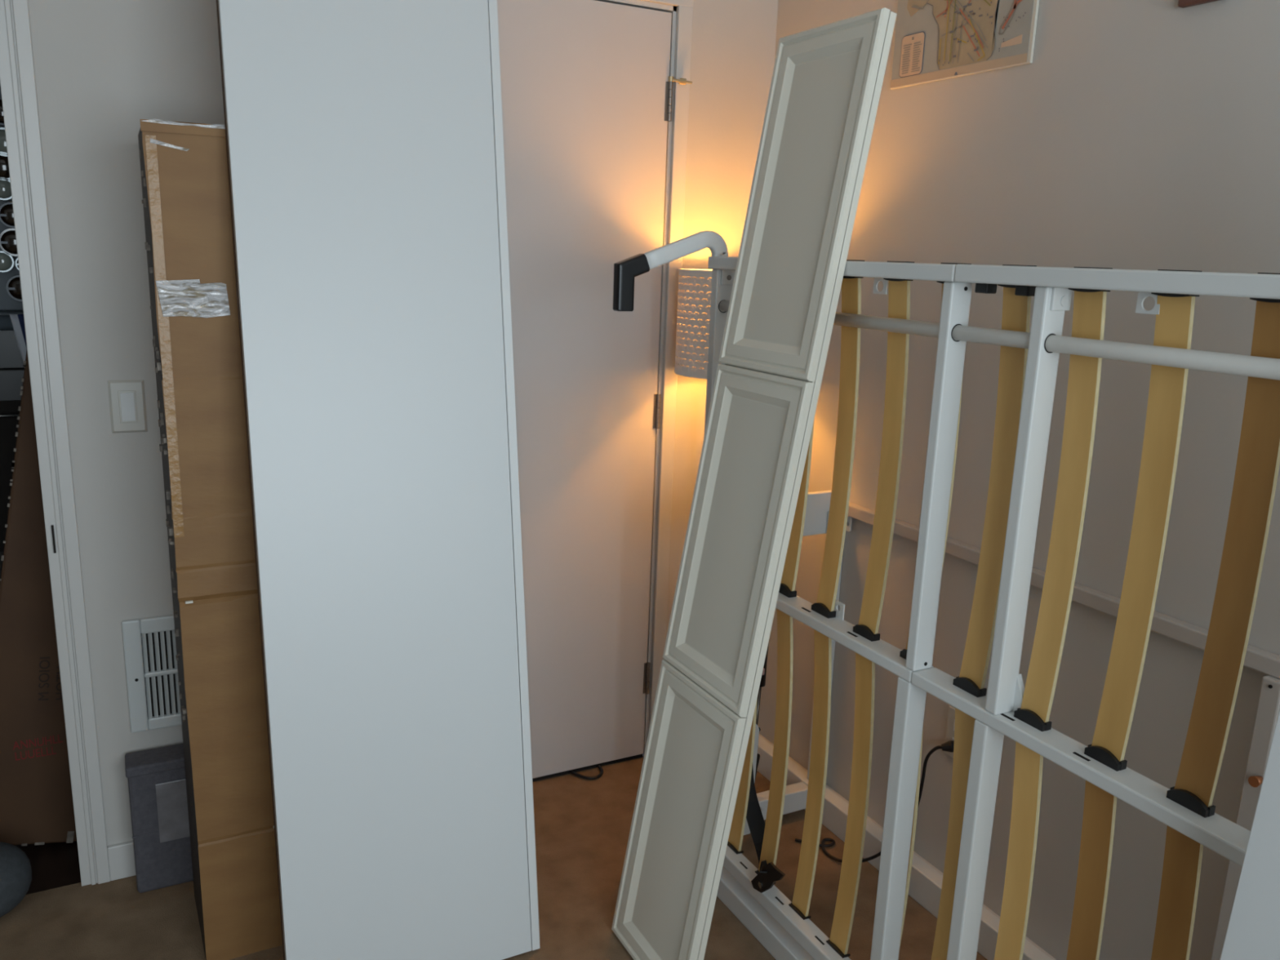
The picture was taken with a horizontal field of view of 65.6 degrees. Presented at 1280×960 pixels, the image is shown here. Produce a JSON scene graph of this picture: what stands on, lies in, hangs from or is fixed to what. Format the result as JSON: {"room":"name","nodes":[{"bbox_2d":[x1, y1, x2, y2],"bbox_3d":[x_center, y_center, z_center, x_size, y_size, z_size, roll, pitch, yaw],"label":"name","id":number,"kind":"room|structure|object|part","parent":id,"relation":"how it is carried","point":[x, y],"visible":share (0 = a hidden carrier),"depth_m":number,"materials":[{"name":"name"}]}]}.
{"room":"bedroom","nodes":[
{"label":"bedroom","id":0,"kind":"room"},
{"bbox_2d":[27,0,777,846],"bbox_3d":[-1.245,-0.369,2.028,3.504,2.620,0.120,-5,14,-27],"label":"wall","id":1,"kind":"structure","parent":0,"point":[102,67],"depth_m":2.08,"materials":[{"name":"paint"}]},
{"bbox_2d":[0,0,110,885],"bbox_3d":[-1.234,-0.121,2.090,0.058,2.110,0.140,-5,14,-27],"label":"trim","id":2,"kind":"structure","parent":1,"relation":"attached to","point":[17,74],"depth_m":2.03,"materials":[{"name":"grey paint"}]},
{"bbox_3d":[-1.225,0.124,2.076,0.004,0.060,0.004,-5,14,-27],"label":"strike plate","id":3,"kind":"part","parent":2,"relation":"part of","materials":[{"name":"black metal"}]},
{"bbox_2d":[107,840,136,880],"bbox_3d":[-0.460,0.815,2.663,1.703,0.085,0.012,-5,14,-27],"label":"baseboard","id":4,"kind":"structure","parent":1,"relation":"attached to","point":[121,856],"depth_m":2.28,"materials":[{"name":"grey paint"}]},
{"bbox_2d":[107,379,147,433],"bbox_3d":[-1.078,-0.154,2.093,0.068,0.112,0.012,-5,14,-27],"label":"light switch","id":5,"kind":"object","parent":1,"relation":"attached to","point":[127,406],"visible":1,"depth_m":2.09,"materials":[{"name":"grey plastic"}]},
{"bbox_3d":[-1.079,-0.154,2.094,0.033,0.068,0.004,-5,14,-27],"label":"rocker frame","id":6,"kind":"part","parent":5,"relation":"part of","materials":[{"name":"grey plastic"}]},
{"bbox_2d":[121,614,182,733],"bbox_3d":[-0.996,0.427,2.279,0.324,0.266,0.013,-5,14,-27],"label":"air vent","id":7,"kind":"object","parent":1,"relation":"in","point":[149,646],"visible":0.38,"depth_m":2.23,"materials":[{"name":"grey metal"}]},
{"bbox_2d":[497,0,692,782],"bbox_3d":[-0.271,-0.147,2.533,0.811,2.030,0.070,-5,14,-27],"label":"door","id":8,"kind":"structure","parent":1,"relation":"in","point":[587,85],"depth_m":2.56,"materials":[{"name":"paint"}]},
{"bbox_2d":[595,0,676,756],"bbox_3d":[-0.316,-0.165,2.565,0.794,2.049,0.100,-5,14,-27],"label":"trim","id":9,"kind":"structure","parent":1,"relation":"attached to","point":[637,3],"depth_m":2.64,"materials":[{"name":"grey paint"}]},
{"bbox_2d":[640,0,693,732],"bbox_3d":[-0.289,-0.172,2.511,0.870,2.089,0.014,-5,14,-27],"label":"trim","id":10,"kind":"structure","parent":1,"relation":"attached to","point":[684,18],"depth_m":2.65,"materials":[{"name":"grey paint"}]},
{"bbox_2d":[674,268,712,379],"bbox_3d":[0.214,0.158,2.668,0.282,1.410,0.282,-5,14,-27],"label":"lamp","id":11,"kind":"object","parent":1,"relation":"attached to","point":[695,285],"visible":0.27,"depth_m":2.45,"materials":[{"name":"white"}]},
{"bbox_2d":[0,755,986,959],"bbox_3d":[-0.836,1.140,1.474,3.744,0.050,5.370,-5,14,-27],"label":"floor","id":12,"kind":"structure","parent":0,"point":[582,826],"depth_m":2.24,"materials":[{"name":"carpet"}]},
{"bbox_2d":[0,311,24,578],"bbox_3d":[-1.816,0.138,2.816,0.640,1.245,0.629,-5,14,-27],"label":"oven","id":13,"kind":"object","parent":12,"relation":"on","point":[11,368],"visible":0.04,"depth_m":2.56,"materials":[{"name":"black metal"}]},
{"bbox_3d":[-1.729,-0.378,2.393,0.402,0.038,0.038,-5,14,-27],"label":"handle","id":14,"kind":"part","parent":13,"relation":"part of","materials":[{"name":"grey metal"}]},
{"bbox_2d":[0,85,22,311],"bbox_3d":[-1.720,-0.799,2.437,0.800,0.755,0.025,-5,14,-27],"label":"rack","id":15,"kind":"object","parent":13,"relation":"on","point":[7,303],"visible":0.02,"depth_m":2.55,"materials":[{"name":"grey"}]},
{"bbox_2d":[0,97,4,125],"bbox_3d":[-1.566,-0.903,2.444,0.064,0.064,0.062,-5,14,-27],"label":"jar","id":16,"kind":"object","parent":15,"relation":"attached to","point":[2,118],"visible":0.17,"depth_m":2.42,"materials":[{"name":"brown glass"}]},
{"bbox_2d":[0,127,7,156],"bbox_3d":[-1.570,-0.834,2.458,0.068,0.068,0.062,-5,14,-27],"label":"jar","id":17,"kind":"object","parent":15,"relation":"on","point":[2,135],"visible":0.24,"depth_m":2.43,"materials":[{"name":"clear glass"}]},
{"bbox_2d":[0,151,9,180],"bbox_3d":[-1.579,-0.777,2.467,0.068,0.068,0.062,-5,14,-27],"label":"jar","id":18,"kind":"object","parent":15,"relation":"attached to","point":[4,167],"visible":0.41,"depth_m":2.44,"materials":[{"name":"brown glass"}]},
{"bbox_2d":[0,177,11,199],"bbox_3d":[-1.585,-0.724,2.477,0.054,0.054,0.062,-5,14,-27],"label":"jar","id":19,"kind":"object","parent":15,"relation":"attached to","point":[5,185],"visible":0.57,"depth_m":2.45,"materials":[{"name":"clear glass"}]},
{"bbox_2d":[0,250,14,272],"bbox_3d":[-1.607,-0.551,2.507,0.052,0.052,0.062,-5,14,-27],"label":"jar","id":20,"kind":"object","parent":15,"relation":"attached to","point":[6,261],"visible":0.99,"depth_m":2.49,"materials":[{"name":"clear glass"}]},
{"bbox_2d":[0,202,14,227],"bbox_3d":[-1.574,-0.665,2.497,0.062,0.062,0.062,-5,14,-27],"label":"jar","id":21,"kind":"object","parent":15,"relation":"attached to","point":[6,215],"visible":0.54,"depth_m":2.47,"materials":[{"name":"brown glass"}]},
{"bbox_2d":[0,228,17,256],"bbox_3d":[-1.578,-0.601,2.511,0.068,0.068,0.062,-5,14,-27],"label":"jar","id":22,"kind":"object","parent":15,"relation":"attached to","point":[7,237],"visible":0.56,"depth_m":2.48,"materials":[{"name":"brown glass"}]},
{"bbox_2d":[5,275,22,301],"bbox_3d":[-1.578,-0.491,2.538,0.066,0.066,0.062,-5,14,-27],"label":"jar","id":23,"kind":"object","parent":15,"relation":"attached to","point":[13,287],"visible":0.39,"depth_m":2.51,"materials":[{"name":"brown glass"}]},
{"bbox_2d":[15,257,18,270],"bbox_3d":[-1.563,-0.550,2.531,0.044,0.044,0.062,-5,14,-27],"label":"jar","id":24,"kind":"object","parent":15,"relation":"attached to","point":[16,260],"visible":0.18,"depth_m":2.50,"materials":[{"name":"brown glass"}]},
{"bbox_3d":[-1.695,-0.403,2.495,0.640,0.040,0.065,-5,14,-27],"label":"control panel","id":25,"kind":"part","parent":13,"relation":"part of","materials":[{"name":"grey stone"}]},
{"bbox_2d":[8,314,26,368],"bbox_3d":[-1.531,-0.319,2.479,0.055,0.186,0.016,-5,14,-27],"label":"towel","id":26,"kind":"object","parent":13,"relation":"hanging from","point":[17,320],"visible":0.37,"depth_m":2.46,"materials":[{"name":"grey fabric"}]},
{"bbox_2d":[0,841,31,917],"bbox_3d":[-1.432,0.868,2.149,0.200,0.140,0.200,-5,14,-27],"label":"floor cushion","id":27,"kind":"object","parent":12,"relation":"on","point":[15,870],"visible":1,"depth_m":2.14,"materials":[{"name":"grey fabric"}]},
{"bbox_2d":[0,351,76,845],"bbox_3d":[-1.339,0.173,2.301,0.478,1.435,0.072,-5,14,-27],"label":"carton","id":28,"kind":"object","parent":12,"relation":"on","point":[37,804],"visible":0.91,"depth_m":2.29,"materials":[{"name":"cardboard"}]},
{"bbox_2d":[14,746,56,760],"bbox_3d":[-1.418,0.641,2.332,0.082,0.021,0.001,-4,14,-27],"label":"print","id":29,"kind":"object","parent":28,"relation":"attached to","point":[21,753],"depth_m":2.33,"materials":[{"name":"red"}]},
{"bbox_2d":[13,734,62,750],"bbox_3d":[-1.411,0.614,2.329,0.100,0.021,0.001,-4,14,-27],"label":"print","id":30,"kind":"object","parent":28,"relation":"on","point":[20,742],"depth_m":2.33,"materials":[{"name":"red paint"}]},
{"bbox_2d":[38,657,49,700],"bbox_3d":[-1.383,0.462,2.307,0.021,0.105,0.001,3,11,-29],"label":"print","id":31,"kind":"object","parent":28,"relation":"attached to","point":[43,662],"depth_m":2.31,"materials":[{"name":"brown paint"}]},
{"bbox_2d":[55,666,62,699],"bbox_3d":[-1.354,0.475,2.326,0.021,0.082,0.001,3,11,-29],"label":"print","id":32,"kind":"object","parent":28,"relation":"attached to","point":[58,683],"depth_m":2.32,"materials":[{"name":"brown"}]},
{"bbox_2d":[124,743,193,893],"bbox_3d":[-1.029,0.763,2.287,0.256,0.313,0.079,-5,14,-27],"label":"storage bin","id":33,"kind":"object","parent":12,"relation":"on","point":[156,777],"visible":0.46,"depth_m":2.22,"materials":[{"name":"grey fabric"}]},
{"bbox_3d":[-1.024,0.623,2.255,0.256,0.025,0.079,-5,14,-27],"label":"lid","id":34,"kind":"part","parent":33,"relation":"part of","materials":[{"name":"grey fabric"}]},
{"bbox_2d":[137,119,282,959],"bbox_3d":[-0.765,0.146,2.049,0.372,1.639,0.294,-5,14,-27],"label":"cardboard box","id":35,"kind":"object","parent":12,"relation":"on","point":[186,200],"visible":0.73,"depth_m":1.88,"materials":[{"name":"cardboard"}]},
{"bbox_2d":[216,0,540,959],"bbox_3d":[-0.482,-0.169,1.890,0.504,2.338,0.379,-5,14,-27],"label":"board","id":36,"kind":"object","parent":12,"relation":"on","point":[365,139],"visible":1,"depth_m":1.88,"materials":[{"name":"white laminate"}]},
{"bbox_2d":[568,764,603,779],"bbox_3d":[-0.147,0.830,2.809,0.096,0.010,0.059,-3,14,-20],"label":"cable loop","id":37,"kind":"object","parent":12,"relation":"on","point":[599,766],"visible":1,"depth_m":2.80,"materials":[{"name":"black plastic"}]},
{"bbox_2d":[611,7,897,959],"bbox_3d":[0.183,0.100,1.911,0.330,1.851,0.296,-5,14,-27],"label":"panelled door","id":38,"kind":"structure","parent":12,"relation":"on","point":[827,80],"depth_m":1.88,"materials":[{"name":"beige wood"}]},
{"bbox_3d":[0.071,0.709,2.000,0.003,0.507,0.182,6,10,-29],"label":"panel","id":39,"kind":"part","parent":38,"relation":"part of","materials":[{"name":"beige wood"}]},
{"bbox_3d":[0.066,0.709,1.997,0.016,0.622,0.296,6,10,-29],"label":"panel frame","id":40,"kind":"part","parent":38,"relation":"part of","materials":[{"name":"beige wood"}]},
{"bbox_3d":[0.181,0.102,1.910,0.003,0.508,0.182,6,9,-29],"label":"panel","id":41,"kind":"part","parent":38,"relation":"part of","materials":[{"name":"white wood"}]},
{"bbox_3d":[0.175,0.101,1.907,0.016,0.622,0.296,6,10,-29],"label":"panel frame","id":42,"kind":"part","parent":38,"relation":"part of","materials":[{"name":"beige wood"}]},
{"bbox_3d":[0.190,0.101,1.915,0.014,1.870,0.295,6,10,-29],"label":"backing rail","id":43,"kind":"part","parent":38,"relation":"part of","materials":[{"name":"beige wood"}]},
{"bbox_3d":[0.290,-0.507,1.820,0.003,0.510,0.182,6,9,-29],"label":"panel","id":44,"kind":"part","parent":38,"relation":"part of","materials":[{"name":"white wood"}]},
{"bbox_3d":[0.285,-0.507,1.817,0.016,0.624,0.296,6,10,-29],"label":"panel frame","id":45,"kind":"part","parent":38,"relation":"part of","materials":[{"name":"beige wood"}]},
{"bbox_2d":[716,489,1279,959],"bbox_3d":[0.684,0.652,1.775,0.464,0.874,2.250,-5,14,-27],"label":"bed base","id":46,"kind":"object","parent":12,"relation":"on","point":[926,882],"visible":0.35,"depth_m":2.13,"materials":[{"name":"white painted metal"},{"name":"light wood"},{"name":"black plastic"}]},
{"bbox_3d":[0.265,0.746,2.478,0.054,0.308,0.008,-5,14,-27],"label":"lift plate","id":47,"kind":"part","parent":46,"relation":"part of","materials":[{"name":"black"}]},
{"bbox_3d":[0.288,0.612,2.471,0.018,0.218,0.009,-5,14,-27],"label":"piston rod","id":48,"kind":"part","parent":46,"relation":"part of","materials":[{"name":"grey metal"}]},
{"bbox_3d":[0.547,1.096,1.653,0.045,0.052,1.980,-5,14,-27],"label":"rail","id":49,"kind":"part","parent":46,"relation":"part of","materials":[{"name":"white metal"}]},
{"bbox_3d":[0.323,0.094,2.451,0.404,0.109,0.021,-5,14,-27],"label":"rail","id":50,"kind":"part","parent":46,"relation":"part of","materials":[{"name":"white metal"}]},
{"bbox_3d":[0.485,0.443,2.592,0.038,0.746,0.030,-5,14,-27],"label":"wall post","id":51,"kind":"part","parent":46,"relation":"part of","materials":[{"name":"white"}]},
{"bbox_3d":[0.848,1.024,1.954,0.040,0.080,2.250,-5,14,-27],"label":"wall rail","id":52,"kind":"part","parent":46,"relation":"part of","materials":[{"name":"white metal"}]},
{"bbox_2d":[613,231,1279,959],"bbox_3d":[0.523,0.363,1.417,0.361,1.406,1.903,-5,14,-27],"label":"frame","id":53,"kind":"object","parent":46,"relation":"on","point":[1028,361],"visible":0.9,"depth_m":1.50,"materials":[{"name":"white painted metal"},{"name":"birch wood"},{"name":"black plastic"}]},
{"bbox_3d":[0.093,-0.476,2.067,0.207,0.087,0.022,-5,14,-27],"label":"leg","id":54,"kind":"part","parent":53,"relation":"part of","materials":[{"name":"white metal"}]},
{"bbox_3d":[0.158,0.181,2.267,0.049,1.295,0.022,-5,14,-27],"label":"post","id":55,"kind":"part","parent":53,"relation":"part of","materials":[{"name":"white metal"}]},
{"bbox_3d":[0.565,1.027,1.602,0.040,0.033,1.903,-5,14,-27],"label":"rail","id":56,"kind":"part","parent":53,"relation":"part of","materials":[{"name":"white metal"}]},
{"bbox_3d":[0.336,-0.390,1.822,0.060,0.026,0.713,-5,14,-27],"label":"rail","id":57,"kind":"part","parent":53,"relation":"part of","materials":[{"name":"white metal"}]},
{"bbox_3d":[0.322,0.258,1.965,0.052,0.022,0.668,-5,14,-27],"label":"rail","id":58,"kind":"part","parent":53,"relation":"part of","materials":[{"name":"white metal"}]},
{"bbox_3d":[0.454,0.645,1.761,0.042,0.634,0.030,-5,14,-27],"label":"cross post","id":59,"kind":"part","parent":53,"relation":"part of","materials":[{"name":"white metal"}]},
{"bbox_3d":[0.481,0.005,1.607,0.042,0.640,0.021,-5,14,-27],"label":"cross post","id":60,"kind":"part","parent":53,"relation":"part of","materials":[{"name":"white metal"}]},
{"bbox_3d":[0.533,0.681,1.613,0.042,0.634,0.026,-5,14,-27],"label":"cross post","id":61,"kind":"part","parent":53,"relation":"part of","materials":[{"name":"white metal"}]},
{"bbox_3d":[0.608,-0.176,1.331,0.023,0.026,1.885,-5,14,-27],"label":"rod","id":62,"kind":"part","parent":53,"relation":"part of","materials":[{"name":"grey metal"}]},
{"bbox_3d":[0.563,0.042,1.455,0.042,0.640,0.022,-5,14,-27],"label":"cross post","id":63,"kind":"part","parent":53,"relation":"part of","materials":[{"name":"white metal"}]},
{"bbox_3d":[0.755,0.456,1.157,0.052,0.022,1.203,-5,14,-27],"label":"rail","id":64,"kind":"part","parent":53,"relation":"part of","materials":[{"name":"white metal"}]},
{"bbox_3d":[0.776,-0.189,1.002,0.060,0.026,1.189,-5,14,-27],"label":"rail","id":65,"kind":"part","parent":53,"relation":"part of","materials":[{"name":"white metal"}]},
{"bbox_3d":[0.954,0.270,1.670,0.026,0.030,1.980,-5,14,-27],"label":"rail","id":66,"kind":"part","parent":46,"relation":"part of","materials":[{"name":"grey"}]},
{"bbox_3d":[0.993,0.675,1.646,0.038,0.746,0.032,-5,14,-27],"label":"wall post","id":67,"kind":"part","parent":46,"relation":"part of","materials":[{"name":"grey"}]},
{"bbox_3d":[0.980,0.478,1.579,0.018,0.017,0.017,-5,14,-27],"label":"knob","id":68,"kind":"part","parent":46,"relation":"part of","materials":[{"name":"orange metal"}]},
{"bbox_2d":[1220,710,1279,959],"bbox_3d":[0.785,0.476,0.880,0.150,1.616,0.500,-5,14,-27],"label":"leaning board","id":69,"kind":"object","parent":12,"relation":"on","point":[1253,931],"visible":1,"depth_m":1.07,"materials":[{"name":"white laminate"}]},
{"bbox_2d":[757,0,1279,959],"bbox_3d":[1.195,-0.119,1.303,0.120,2.620,3.730,-5,14,-27],"label":"wall","id":70,"kind":"structure","parent":0,"point":[1137,135],"depth_m":1.87,"materials":[{"name":"paint"}]},
{"bbox_2d":[795,740,954,862],"bbox_3d":[0.565,0.747,2.380,0.386,0.408,0.072,13,17,41],"label":"power cord","id":71,"kind":"object","parent":70,"relation":"hanging from","point":[948,746],"visible":0.74,"depth_m":2.29,"materials":[{"name":"black plastic"}]},
{"bbox_2d":[759,733,1056,959],"bbox_3d":[1.096,1.127,1.548,0.012,0.075,3.478,-5,14,-27],"label":"baseboard","id":72,"kind":"structure","parent":70,"relation":"attached to","point":[760,735],"depth_m":2.34,"materials":[{"name":"grey paint"}]},
{"bbox_2d":[943,706,955,758],"bbox_3d":[0.709,0.571,2.213,0.007,0.116,0.072,-5,14,-27],"label":"wall outlet","id":73,"kind":"object","parent":70,"relation":"attached to","point":[949,735],"visible":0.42,"depth_m":2.23,"materials":[{"name":"grey plastic"}]},
{"bbox_2d":[889,0,1039,89],"bbox_3d":[0.670,-1.141,2.014,0.010,0.612,0.397,-5,14,-27],"label":"map","id":74,"kind":"object","parent":70,"relation":"attached to","point":[935,40],"visible":1,"depth_m":2.06,"materials":[{"name":"beige paper"}]},
{"bbox_3d":[0.597,-0.933,2.182,0.001,0.084,0.069,-5,14,-27],"label":"inset panel","id":75,"kind":"part","parent":74,"relation":"part of","materials":[{"name":"beige paper"}]},
{"bbox_2d":[1177,0,1218,8],"bbox_3d":[0.910,-0.825,1.593,0.016,0.112,0.080,-5,14,-27],"label":"wall plaque","id":76,"kind":"object","parent":70,"relation":"attached to","point":[1181,3],"visible":1,"depth_m":1.62,"materials":[{"name":"brown wood"}]}
]}

